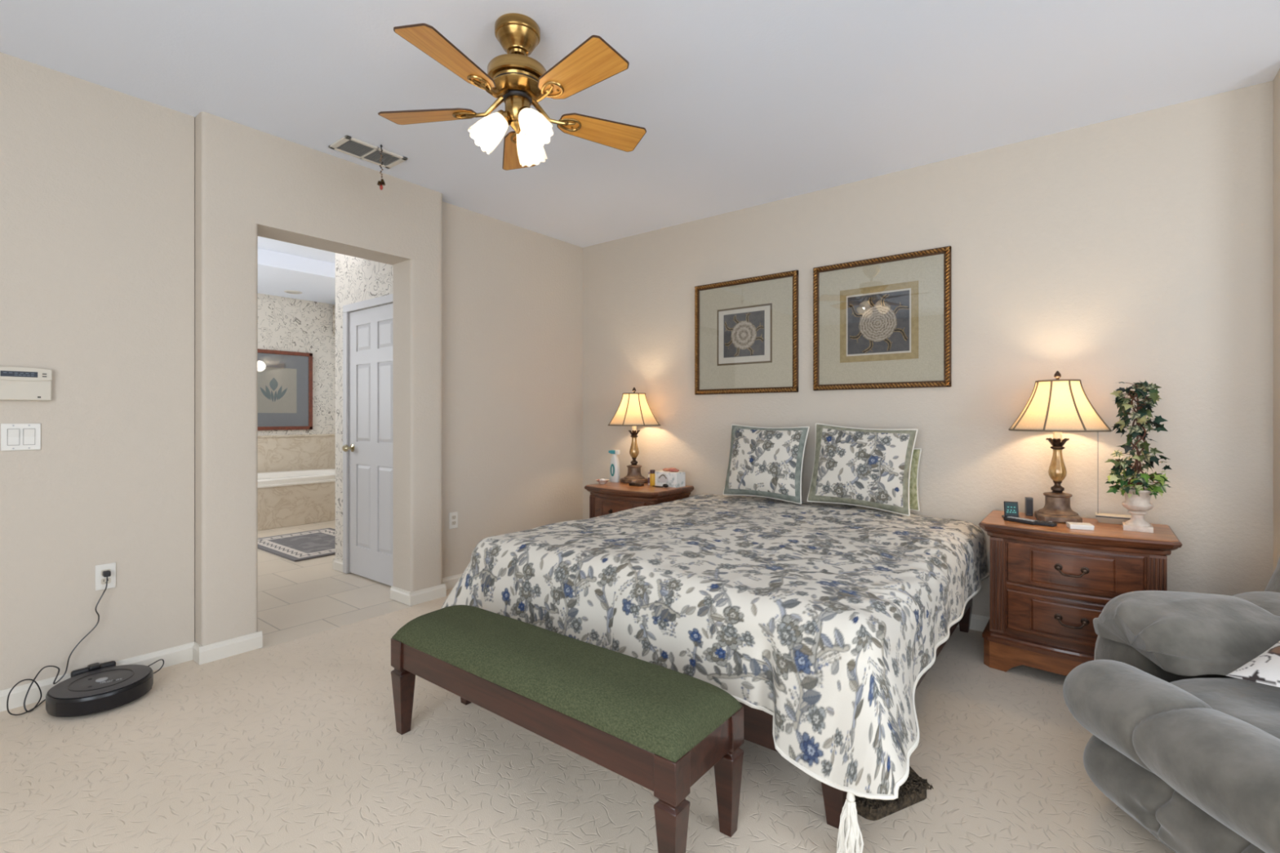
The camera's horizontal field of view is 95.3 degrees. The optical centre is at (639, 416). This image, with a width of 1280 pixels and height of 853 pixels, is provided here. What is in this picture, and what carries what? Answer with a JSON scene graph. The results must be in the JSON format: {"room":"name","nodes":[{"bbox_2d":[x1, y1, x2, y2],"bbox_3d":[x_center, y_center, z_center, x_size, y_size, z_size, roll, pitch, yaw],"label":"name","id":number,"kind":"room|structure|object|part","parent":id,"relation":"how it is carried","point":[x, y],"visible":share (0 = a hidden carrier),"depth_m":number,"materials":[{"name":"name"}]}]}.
{"room":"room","nodes":[
{"label":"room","id":0,"kind":"room"},
{"bbox_2d":[0,52,582,690],"bbox_3d":[-2.315,-0.144,2.902,0.235,2.740,5.950,0,0,38],"label":"wall","id":1,"kind":"structure","parent":0,"point":[131,227],"depth_m":2.90,"materials":[{"name":"beige paint"}]},
{"bbox_2d":[0,423,40,450],"bbox_3d":[-2.620,0.088,2.470,0.012,0.114,0.118,0,0,38],"label":"light switch","id":2,"kind":"object","parent":1,"relation":"attached to","point":[14,437],"visible":1,"depth_m":2.47,"materials":[{"name":"white plastic"}]},
{"bbox_2d":[0,366,52,400],"bbox_3d":[-2.614,-0.137,2.462,0.029,0.141,0.184,0,0,38],"label":"alarm keypad","id":3,"kind":"object","parent":1,"relation":"attached to","point":[16,383],"visible":1,"depth_m":2.47,"materials":[{"name":"beige plastic"}]},
{"bbox_2d":[95,562,115,591],"bbox_3d":[-2.457,0.738,2.683,0.007,0.116,0.072,0,0,38],"label":"power outlet","id":4,"kind":"object","parent":1,"relation":"attached to","point":[100,581],"visible":0.95,"depth_m":2.68,"materials":[{"name":"white plastic"}]},
{"bbox_2d":[101,577,111,584],"bbox_3d":[-2.455,0.758,2.681,0.002,0.027,0.034,0,0,38],"label":"socket","id":5,"kind":"object","parent":4,"relation":"attached to","point":[103,580],"depth_m":2.68,"materials":[{"name":"grey plastic"}]},
{"bbox_2d":[101,568,111,575],"bbox_3d":[-2.455,0.718,2.681,0.002,0.027,0.034,0,0,38],"label":"socket","id":6,"kind":"object","parent":4,"relation":"attached to","point":[102,570],"depth_m":2.68,"materials":[{"name":"grey plastic"}]},
{"bbox_2d":[0,573,462,711],"bbox_3d":[-2.285,1.183,2.929,0.249,0.085,5.830,0,0,38],"label":"baseboard","id":7,"kind":"structure","parent":1,"relation":"attached to","point":[201,655],"depth_m":2.91,"materials":[{"name":"beige paint"}]},
{"bbox_2d":[448,511,457,528],"bbox_3d":[-1.335,0.746,4.179,0.007,0.116,0.072,0,0,38],"label":"power outlet","id":8,"kind":"object","parent":1,"relation":"attached to","point":[453,517],"visible":1,"depth_m":4.18,"materials":[{"name":"white plastic"}]},
{"bbox_2d":[257,293,335,435],"bbox_3d":[-5.177,-0.144,6.657,0.100,2.740,3.580,0,0,38],"label":"wall","id":9,"kind":"structure","parent":0,"point":[284,323],"depth_m":7.67,"materials":[{"name":"paper"}]},
{"bbox_2d":[257,349,312,430],"bbox_3d":[-4.613,-0.324,7.270,0.034,1.000,1.000,0,0,38],"label":"framed print","id":10,"kind":"object","parent":9,"relation":"attached to","point":[285,378],"visible":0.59,"depth_m":7.41,"materials":[{"name":"brown wood"}]},
{"bbox_2d":[257,434,335,472],"bbox_3d":[-5.156,0.483,6.578,0.030,0.485,3.480,0,0,38],"label":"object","id":11,"kind":"structure","parent":9,"relation":"attached to","point":[276,453],"depth_m":7.51,"materials":[{"name":"stone"}]},
{"bbox_2d":[335,253,393,560],"bbox_3d":[-1.537,-0.144,4.974,1.075,2.740,1.580,0,0,38],"label":"wall","id":12,"kind":"structure","parent":0,"point":[357,279],"depth_m":4.61,"materials":[{"name":"paper"}]},
{"bbox_2d":[332,558,342,572],"bbox_3d":[-2.357,1.183,4.677,0.172,0.085,0.134,0,0,38],"label":"baseboard","id":13,"kind":"structure","parent":12,"relation":"attached to","point":[337,564],"depth_m":4.62,"materials":[{"name":"beige paint"}]},
{"bbox_2d":[342,302,393,586],"bbox_3d":[-1.980,0.205,4.300,0.758,2.018,0.108,0,0,38],"label":"door","id":14,"kind":"structure","parent":12,"relation":"in","point":[371,448],"depth_m":4.33,"materials":[{"name":"grey paint"}]},
{"bbox_3d":[-2.243,0.246,4.481,0.060,0.060,0.072,0,0,38],"label":"knob","id":15,"kind":"part","parent":14,"relation":"part of","materials":[{"name":"gold metal"}]},
{"bbox_2d":[342,293,393,573],"bbox_3d":[-1.927,0.180,4.343,0.917,2.092,0.135,0,0,38],"label":"trim","id":16,"kind":"structure","parent":12,"relation":"attached to","point":[351,308],"depth_m":4.54,"materials":[{"name":"grey paint"}]},
{"bbox_2d":[0,520,1176,852],"bbox_3d":[-1.621,1.266,2.414,10.920,0.080,6.030,0,0,38],"label":"floor","id":17,"kind":"structure","parent":0,"point":[295,745],"depth_m":2.01,"materials":[{"name":"carpet"}]},
{"bbox_2d":[6,570,164,715],"bbox_3d":[-2.449,0.968,2.594,0.109,0.516,0.513,0,0,34],"label":"power cord","id":18,"kind":"object","parent":17,"relation":"on","point":[95,666],"visible":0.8,"depth_m":2.58,"materials":[{"name":"black rubber"}]},
{"bbox_2d":[45,664,153,717],"bbox_3d":[-2.315,1.175,2.509,0.342,0.086,0.340,0,0,38],"label":"robot vacuum","id":19,"kind":"object","parent":17,"relation":"on","point":[105,689],"visible":1,"depth_m":2.44,"materials":[{"name":"black plastic"}]},
{"bbox_3d":[-2.316,1.137,2.510,0.320,0.005,0.320,0,0,38],"label":"plate","id":20,"kind":"part","parent":19,"relation":"part of","materials":[{"name":"grey plastic"}]},
{"bbox_2d":[257,468,335,530],"bbox_3d":[-4.728,0.959,6.265,1.050,0.535,3.410,0,0,38],"label":"bathtub","id":21,"kind":"object","parent":17,"relation":"on","point":[297,497],"visible":0.28,"depth_m":6.59,"materials":[{"name":"stone"}]},
{"bbox_2d":[257,528,335,561],"bbox_3d":[-3.135,1.219,5.619,1.240,0.014,0.840,0,0,38],"label":"bath rug","id":22,"kind":"object","parent":17,"relation":"on","point":[309,544],"visible":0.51,"depth_m":5.49,"materials":[{"name":"grey fabric"}]},
{"bbox_2d":[391,604,743,852],"bbox_3d":[-0.329,1.000,1.995,1.335,0.453,0.360,0,0,38],"label":"bench","id":23,"kind":"object","parent":17,"relation":"on","point":[660,729],"visible":1,"depth_m":1.72,"materials":[{"name":"green fabric"}]},
{"bbox_3d":[-0.919,1.044,2.268,0.068,0.365,0.068,0,0,38],"label":"leg","id":24,"kind":"part","parent":23,"relation":"part of","materials":[{"name":"brown wood"}]},
{"bbox_3d":[-0.741,1.044,2.498,0.068,0.365,0.068,0,0,38],"label":"leg","id":25,"kind":"part","parent":23,"relation":"part of","materials":[{"name":"brown wood"}]},
{"bbox_3d":[0.082,1.044,1.492,0.068,0.365,0.068,0,0,38],"label":"leg","id":26,"kind":"part","parent":23,"relation":"part of","materials":[{"name":"brown wood"}]},
{"bbox_3d":[0.261,1.044,1.722,0.068,0.365,0.068,0,0,38],"label":"leg","id":27,"kind":"part","parent":23,"relation":"part of","materials":[{"name":"brown wood"}]},
{"bbox_2d":[584,480,693,518],"bbox_3d":[-0.030,0.874,4.369,0.690,0.703,0.531,0,0,38],"label":"nightstand","id":28,"kind":"object","parent":17,"relation":"on","point":[609,498],"visible":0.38,"depth_m":4.21,"materials":[{"name":"brown wood"}]},
{"bbox_2d":[595,479,609,484],"bbox_3d":[-0.289,0.507,4.500,0.114,0.031,0.114,0,0,38],"label":"bowl","id":29,"kind":"object","parent":28,"relation":"on","point":[597,480],"visible":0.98,"depth_m":4.47,"materials":[{"name":"ceramic"}]},
{"bbox_2d":[608,449,620,482],"bbox_3d":[-0.206,0.396,4.631,0.108,0.253,0.056,0,0,38],"label":"spray bottle","id":30,"kind":"object","parent":28,"relation":"on","point":[614,464],"visible":1,"depth_m":4.61,"materials":[{"name":"white plastic"}]},
{"bbox_3d":[-0.168,0.699,4.190,0.293,0.158,0.020,0,0,38],"label":"raised panel","id":31,"kind":"part","parent":28,"relation":"part of","materials":[{"name":"brown wood"}]},
{"bbox_3d":[-0.157,0.699,4.205,0.469,0.189,0.049,0,0,38],"label":"drawer","id":32,"kind":"part","parent":28,"relation":"part of","materials":[{"name":"brown wood"}]},
{"bbox_2d":[607,387,660,484],"bbox_3d":[-0.045,0.147,4.590,0.417,0.750,0.417,0,0,-44],"label":"table lamp","id":33,"kind":"object","parent":28,"relation":"on","point":[633,410],"visible":1,"depth_m":4.50,"materials":[{"name":"beige fabric"}]},
{"bbox_3d":[-0.045,-0.052,4.590,0.417,0.254,0.417,0,0,-44],"label":"shade trim","id":34,"kind":"part","parent":33,"relation":"part of","materials":[{"name":"brown fabric"}]},
{"bbox_2d":[629,437,639,457],"bbox_3d":[-0.045,0.246,4.590,0.076,0.160,0.078,0,0,-44],"label":"table lamp","id":35,"kind":"object","parent":33,"relation":"on","point":[633,451],"depth_m":4.57,"materials":[{"name":"gold metal"}]},
{"bbox_3d":[-0.045,0.139,4.590,0.101,0.057,0.099,0,0,-44],"label":"crown","id":36,"kind":"part","parent":33,"relation":"part of","materials":[{"name":"brown metal"}]},
{"bbox_3d":[-0.045,-0.052,4.590,0.410,0.247,0.410,0,0,-44],"label":"lamp shade","id":37,"kind":"part","parent":33,"relation":"part of","materials":[{"name":"fabric"}]},
{"bbox_2d":[629,482,644,486],"bbox_3d":[-0.026,0.512,4.373,0.110,0.020,0.044,0,0,36],"label":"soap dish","id":38,"kind":"object","parent":28,"relation":"on","point":[636,484],"visible":1,"depth_m":4.35,"materials":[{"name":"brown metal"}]},
{"bbox_2d":[648,471,649,484],"bbox_3d":[0.079,0.473,4.443,0.037,0.099,0.037,0,0,38],"label":"pill bottle","id":39,"kind":"object","parent":28,"relation":"on","point":[648,472],"visible":0.37,"depth_m":4.43,"materials":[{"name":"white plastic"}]},
{"bbox_2d":[649,469,654,485],"bbox_3d":[0.094,0.463,4.381,0.040,0.119,0.040,0,0,38],"label":"bottle","id":40,"kind":"object","parent":28,"relation":"on","point":[651,471],"visible":1,"depth_m":4.37,"materials":[{"name":"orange plastic"}]},
{"bbox_2d":[652,484,668,487],"bbox_3d":[0.147,0.507,4.272,0.150,0.030,0.018,0,0,39],"label":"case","id":41,"kind":"object","parent":28,"relation":"on","point":[664,485],"visible":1,"depth_m":4.24,"materials":[{"name":"black plastic"}]},
{"bbox_2d":[654,470,684,488],"bbox_3d":[0.219,0.469,4.356,0.210,0.108,0.116,0,0,40],"label":"tissue box","id":42,"kind":"object","parent":28,"relation":"on","point":[673,479],"visible":0.98,"depth_m":4.30,"materials":[{"name":"grey cardboard"}]},
{"bbox_2d":[662,467,679,471],"bbox_3d":[0.227,0.400,4.353,0.145,0.032,0.055,0,0,38],"label":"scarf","id":43,"kind":"object","parent":42,"relation":"on","point":[670,469],"visible":1,"depth_m":4.33,"materials":[{"name":"pink fabric"}]},
{"bbox_2d":[738,597,972,828],"bbox_3d":[0.544,1.076,3.068,1.820,0.300,2.084,0,0,38],"label":"frame","id":44,"kind":"object","parent":17,"relation":"on","point":[757,723],"visible":0.09,"depth_m":1.91,"materials":[{"name":"brown wood"}]},
{"bbox_2d":[440,493,989,852],"bbox_3d":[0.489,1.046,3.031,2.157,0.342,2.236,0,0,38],"label":"comforter","id":45,"kind":"object","parent":44,"relation":"on","point":[826,620],"visible":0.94,"depth_m":2.15,"materials":[{"name":"fabric"}]},
{"bbox_2d":[723,424,808,504],"bbox_3d":[0.833,0.310,3.928,0.583,0.504,0.215,0,0,42],"label":"pillow sham","id":46,"kind":"object","parent":45,"relation":"on","point":[764,462],"visible":1,"depth_m":3.83,"materials":[{"name":"fabric"}]},
{"bbox_2d":[806,422,917,516],"bbox_3d":[1.332,0.309,3.533,0.630,0.526,0.204,0,0,33],"label":"pillow sham","id":47,"kind":"object","parent":45,"relation":"on","point":[868,468],"visible":1,"depth_m":3.45,"materials":[{"name":"fabric"}]},
{"bbox_2d":[909,448,921,511],"bbox_3d":[1.477,0.377,3.640,0.512,0.386,0.077,0,0,34],"label":"pillow","id":48,"kind":"object","parent":45,"relation":"on","point":[913,493],"visible":0.09,"depth_m":3.50,"materials":[{"name":"green fabric"}]},
{"bbox_3d":[1.475,0.370,3.615,0.410,0.300,0.027,1,-2,38],"label":"panel","id":49,"kind":"part","parent":48,"relation":"part of","materials":[{"name":"green fabric"}]},
{"bbox_3d":[-0.057,1.006,2.293,1.820,0.160,0.035,0,0,38],"label":"foot rail","id":50,"kind":"part","parent":44,"relation":"part of","materials":[{"name":"brown wood"}]},
{"bbox_3d":[0.590,1.076,1.757,0.068,0.300,0.068,0,0,38],"label":"leg","id":51,"kind":"part","parent":44,"relation":"part of","materials":[{"name":"brown wood"}]},
{"bbox_3d":[1.276,0.996,2.551,0.030,0.140,2.004,0,0,38],"label":"rail","id":52,"kind":"part","parent":44,"relation":"part of","materials":[{"name":"brown wood"}]},
{"bbox_3d":[1.852,1.076,3.328,0.068,0.300,0.068,0,0,38],"label":"leg","id":53,"kind":"part","parent":44,"relation":"part of","materials":[{"name":"brown wood"}]},
{"bbox_2d":[854,765,933,820],"bbox_3d":[0.795,1.202,1.891,0.264,0.047,0.340,0,0,38],"label":"basket","id":54,"kind":"object","parent":17,"relation":"on","point":[913,791],"visible":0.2,"depth_m":1.81,"materials":[{"name":"brown wicker"}]},
{"bbox_2d":[978,510,1182,675],"bbox_3d":[2.086,0.874,2.811,0.742,0.703,0.531,0,0,38],"label":"nightstand","id":55,"kind":"object","parent":17,"relation":"on","point":[1049,585],"visible":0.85,"depth_m":2.67,"materials":[{"name":"brown wood"}]},
{"bbox_2d":[1001,501,1020,517],"bbox_3d":[1.900,0.481,2.981,0.076,0.084,0.060,0,0,22],"label":"digital clock","id":56,"kind":"object","parent":55,"relation":"on","point":[1011,508],"visible":0.88,"depth_m":2.98,"materials":[{"name":"black plastic"}]},
{"bbox_2d":[1003,516,1036,524],"bbox_3d":[1.878,0.513,2.872,0.048,0.018,0.150,0,0,-24],"label":"remote control","id":57,"kind":"object","parent":55,"relation":"on","point":[1015,519],"visible":1,"depth_m":2.86,"materials":[{"name":"black plastic"}]},
{"bbox_2d":[1025,497,1033,515],"bbox_3d":[2.047,0.475,3.068,0.032,0.095,0.042,0,0,26],"label":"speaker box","id":58,"kind":"object","parent":55,"relation":"on","point":[1028,500],"visible":1,"depth_m":3.05,"materials":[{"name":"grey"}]},
{"bbox_2d":[1026,499,1032,514],"bbox_3d":[2.038,0.475,3.050,0.024,0.075,0.002,0,0,26],"label":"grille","id":59,"kind":"object","parent":58,"relation":"attached to","point":[1029,502],"depth_m":3.05,"materials":[{"name":"grey plastic"}]},
{"bbox_3d":[2.091,1.075,2.816,0.714,0.038,0.517,0,0,38],"label":"moulding","id":60,"kind":"part","parent":55,"relation":"part of","materials":[{"name":"brown wood"}]},
{"bbox_2d":[1034,520,1057,526],"bbox_3d":[1.934,0.513,2.797,0.045,0.018,0.100,0,0,-37],"label":"remote control","id":61,"kind":"object","parent":55,"relation":"on","point":[1037,522],"visible":0.95,"depth_m":2.77,"materials":[{"name":"black plastic"}]},
{"bbox_3d":[1.959,0.927,2.647,0.504,0.188,0.049,0,0,38],"label":"drawer","id":62,"kind":"part","parent":55,"relation":"part of","materials":[{"name":"brown wood"}]},
{"bbox_3d":[1.960,0.813,2.648,0.504,0.030,0.041,0,0,38],"label":"drawer rail","id":63,"kind":"part","parent":55,"relation":"part of","materials":[{"name":"brown wood"}]},
{"bbox_2d":[1008,370,1111,523],"bbox_3d":[2.097,0.147,2.929,0.417,0.750,0.417,0,0,28],"label":"table lamp","id":64,"kind":"object","parent":55,"relation":"on","point":[1057,406],"visible":1,"depth_m":2.85,"materials":[{"name":"fabric"}]},
{"bbox_2d":[1048,448,1066,481],"bbox_3d":[2.097,0.246,2.929,0.078,0.160,0.076,0,0,28],"label":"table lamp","id":65,"kind":"object","parent":64,"relation":"on","point":[1057,471],"depth_m":2.91,"materials":[{"name":"gold metal"}]},
{"bbox_3d":[2.097,0.139,2.929,0.099,0.057,0.101,0,0,28],"label":"crown","id":66,"kind":"part","parent":64,"relation":"part of","materials":[{"name":"brown metal"}]},
{"bbox_3d":[2.097,-0.052,2.929,0.410,0.247,0.410,0,0,28],"label":"lamp shade","id":67,"kind":"part","parent":64,"relation":"part of","materials":[{"name":"fabric"}]},
{"bbox_3d":[2.097,-0.052,2.929,0.417,0.254,0.417,0,0,28],"label":"shade trim","id":68,"kind":"part","parent":64,"relation":"part of","materials":[{"name":"brown fabric"}]},
{"bbox_3d":[1.948,0.927,2.632,0.315,0.157,0.020,0,0,38],"label":"raised panel","id":69,"kind":"part","parent":55,"relation":"part of","materials":[{"name":"brown wood"}]},
{"bbox_3d":[1.934,0.695,2.614,0.128,0.048,0.032,0,0,38],"label":"bail handle","id":70,"kind":"part","parent":55,"relation":"part of","materials":[{"name":"brown metal"}]},
{"bbox_3d":[1.934,0.923,2.614,0.128,0.048,0.032,0,0,38],"label":"bail handle","id":71,"kind":"part","parent":55,"relation":"part of","materials":[{"name":"brown metal"}]},
{"bbox_3d":[1.948,0.699,2.632,0.315,0.158,0.020,0,0,38],"label":"raised panel","id":72,"kind":"part","parent":55,"relation":"part of","materials":[{"name":"brown wood"}]},
{"bbox_3d":[1.959,0.699,2.647,0.504,0.189,0.049,0,0,38],"label":"drawer","id":73,"kind":"part","parent":55,"relation":"part of","materials":[{"name":"brown wood"}]},
{"bbox_2d":[1066,521,1093,530],"bbox_3d":[2.047,0.511,2.715,0.092,0.022,0.072,0,0,24],"label":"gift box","id":74,"kind":"object","parent":55,"relation":"on","point":[1080,526],"visible":1,"depth_m":2.69,"materials":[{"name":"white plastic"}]},
{"bbox_2d":[1095,431,1131,524],"bbox_3d":[2.322,0.278,2.857,0.144,0.489,0.084,0,0,38],"label":"picture frame","id":75,"kind":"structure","parent":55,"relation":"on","point":[1101,517],"depth_m":2.84,"materials":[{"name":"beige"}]},
{"bbox_3d":[2.322,0.508,2.857,0.140,0.028,0.080,0,0,38],"label":"casing","id":76,"kind":"part","parent":75,"relation":"part of","materials":[{"name":"beige"}]},
{"bbox_3d":[2.322,0.487,2.857,0.144,0.005,0.084,0,0,38],"label":"lid","id":77,"kind":"part","parent":75,"relation":"part of","materials":[{"name":"beige"}]},
{"bbox_2d":[1104,380,1171,533],"bbox_3d":[2.292,0.177,2.682,0.247,0.691,0.263,0,0,38],"label":"ivy","id":78,"kind":"object","parent":55,"relation":"on","point":[1137,498],"visible":1,"depth_m":2.66,"materials":[{"name":"plant"}]},
{"bbox_2d":[1062,556,1279,852],"bbox_3d":[2.086,0.710,1.381,1.501,1.019,1.724,0,0,0],"label":"armchair","id":79,"kind":"object","parent":17,"relation":"on","point":[1189,750],"visible":0.99,"depth_m":1.64,"materials":[{"name":"grey fabric"}]},
{"bbox_3d":[2.011,0.964,2.099,0.624,0.497,0.271,0,0,0],"label":"arm","id":80,"kind":"part","parent":79,"relation":"part of"},
{"bbox_2d":[1169,677,1279,738],"bbox_3d":[1.980,0.900,1.184,0.942,0.239,1.324,0,0,0],"label":"seat cushion","id":81,"kind":"object","parent":79,"relation":"on","point":[1256,705],"depth_m":1.64,"materials":[{"name":"grey fabric"}]},
{"bbox_2d":[1225,640,1279,687],"bbox_3d":[2.000,0.674,1.545,0.494,0.133,0.504,0,0,-25],"label":"throw pillow","id":82,"kind":"object","parent":79,"relation":"on","point":[1264,668],"visible":1,"depth_m":1.64,"materials":[{"name":"fabric"}]},
{"bbox_3d":[2.527,0.569,1.381,0.616,0.737,1.722,0,0,0],"label":"backrest","id":83,"kind":"part","parent":79,"relation":"part of","materials":[{"name":"grey fabric"}]},
{"bbox_2d":[0,0,1279,304],"bbox_3d":[-1.581,-1.614,2.383,10.820,0.200,6.030,0,0,38],"label":"ceiling","id":84,"kind":"structure","parent":0,"point":[740,104],"depth_m":2.62,"materials":[{"name":"white paint"}]},
{"bbox_2d":[284,290,302,293],"bbox_3d":[-4.230,-1.509,7.112,0.190,0.010,0.190,0,0,38],"label":"recessed light","id":85,"kind":"object","parent":84,"relation":"in","point":[287,291],"visible":1,"depth_m":7.09,"materials":[{"name":"beige paint"}]},
{"bbox_2d":[332,305,335,335],"bbox_3d":[-3.747,-1.274,7.531,0.950,0.400,0.066,0,0,38],"label":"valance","id":86,"kind":"object","parent":84,"relation":"hanging from","point":[334,306],"visible":0.11,"depth_m":7.75,"materials":[{"name":"white fabric"}]},
{"bbox_2d":[328,135,407,168],"bbox_3d":[-1.553,-1.508,3.342,0.210,0.012,0.356,0,0,38],"label":"ceiling vent","id":87,"kind":"object","parent":84,"relation":"in","point":[347,144],"visible":0.98,"depth_m":3.33,"materials":[{"name":"white metal"}]},
{"bbox_2d":[377,144,385,190],"bbox_3d":[-1.444,-1.387,3.255,0.039,0.253,0.039,0,0,-6],"label":"hanging ornament","id":88,"kind":"object","parent":84,"relation":"hanging from","point":[381,183],"visible":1,"depth_m":3.25,"materials":[{"name":"black"}]},
{"bbox_2d":[377,13,646,170],"bbox_3d":[-0.463,-1.263,2.252,1.045,0.501,1.064,0,0,38],"label":"ceiling fan","id":89,"kind":"object","parent":84,"relation":"hanging from","point":[518,81],"visible":1,"depth_m":2.20,"materials":[{"name":"brown wood"}]},
{"bbox_3d":[-0.832,-1.194,2.319,0.366,0.006,0.159,0,12,7],"label":"blade","id":90,"kind":"part","parent":89,"relation":"part of","materials":[{"name":"brown wood"}]},
{"bbox_3d":[-0.630,-1.194,1.950,0.159,0.006,0.366,13,6,25],"label":"blade","id":91,"kind":"part","parent":89,"relation":"part of","materials":[{"name":"brown wood"}]},
{"bbox_3d":[-0.585,-1.092,2.245,0.155,0.159,0.113,0,0,-15],"label":"lamp shade","id":92,"kind":"part","parent":89,"relation":"part of","materials":[{"name":"white glass"}]},
{"bbox_3d":[-0.528,-1.159,2.262,0.062,0.066,0.065,0,0,38],"label":"lamp arm","id":93,"kind":"part","parent":89,"relation":"part of","materials":[{"name":"gold metal"}]},
{"bbox_3d":[-0.543,-1.194,2.626,0.159,0.006,0.366,-12,2,-10],"label":"blade","id":94,"kind":"part","parent":89,"relation":"part of","materials":[{"name":"brown wood"}]},
{"bbox_3d":[-0.442,-1.159,2.238,0.064,0.066,0.062,0,0,38],"label":"lamp arm","id":95,"kind":"part","parent":89,"relation":"part of","materials":[{"name":"gold metal"}]},
{"bbox_3d":[-0.454,-1.092,2.387,0.123,0.158,0.151,0,0,38],"label":"lamp shade","id":96,"kind":"part","parent":89,"relation":"part of","materials":[{"name":"white glass"}]},
{"bbox_3d":[-0.411,-1.110,2.208,0.046,0.049,0.038,0,0,38],"label":"bulb","id":97,"kind":"part","parent":89,"relation":"part of","materials":[{"name":"white glass"}]},
{"bbox_3d":[-0.401,-1.092,2.192,0.154,0.158,0.115,0,0,38],"label":"lamp shade","id":98,"kind":"part","parent":89,"relation":"part of","materials":[{"name":"white glass"}]},
{"bbox_3d":[-0.216,-1.194,2.029,0.366,0.006,0.159,0,-12,43],"label":"blade","id":99,"kind":"part","parent":89,"relation":"part of","materials":[{"name":"brown wood"}]},
{"bbox_3d":[-0.163,-1.194,2.446,0.366,0.006,0.159,0,-12,-29],"label":"blade","id":100,"kind":"part","parent":89,"relation":"part of","materials":[{"name":"brown wood"}]},
{"bbox_2d":[582,80,1273,617],"bbox_3d":[1.196,-0.144,3.995,4.496,2.740,0.120,0,0,38],"label":"wall","id":101,"kind":"structure","parent":0,"point":[1133,248],"depth_m":3.19,"materials":[{"name":"beige paint"}]},
{"bbox_2d":[694,270,798,395],"bbox_3d":[0.750,-0.582,4.240,0.830,0.835,0.037,0,0,38],"label":"framed picture","id":102,"kind":"object","parent":101,"relation":"attached to","point":[746,330],"visible":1,"depth_m":4.22,"materials":[{"name":"gold metal"}]},
{"bbox_2d":[723,310,764,357],"bbox_3d":[0.754,-0.593,4.245,0.330,0.318,0.010,0,0,38],"label":"artwork","id":103,"kind":"object","parent":102,"relation":"attached to","point":[744,331],"depth_m":4.24,"materials":[{"name":"paper"}]},
{"bbox_2d":[813,245,951,391],"bbox_3d":[1.491,-0.584,3.665,0.830,0.825,0.037,0,0,38],"label":"framed picture","id":104,"kind":"object","parent":101,"relation":"attached to","point":[885,322],"visible":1,"depth_m":3.65,"materials":[{"name":"gold metal"}]},
{"bbox_2d":[847,289,909,354],"bbox_3d":[1.495,-0.584,3.671,0.374,0.370,0.010,0,0,38],"label":"artwork","id":105,"kind":"object","parent":104,"relation":"attached to","point":[878,321],"depth_m":3.67,"materials":[{"name":"paper"}]},
{"bbox_2d":[956,613,990,631],"bbox_3d":[1.167,1.183,3.933,4.266,0.085,0.014,0,0,38],"label":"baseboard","id":106,"kind":"structure","parent":101,"relation":"attached to","point":[978,623],"depth_m":3.33,"materials":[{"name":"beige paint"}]},
{"bbox_2d":[1273,68,1279,572],"bbox_3d":[1.891,-0.144,-0.308,2.074,2.740,5.830,0,0,38],"label":"wall","id":107,"kind":"structure","parent":0,"point":[1277,79],"depth_m":2.60,"materials":[{"name":"beige paint"}]}
]}

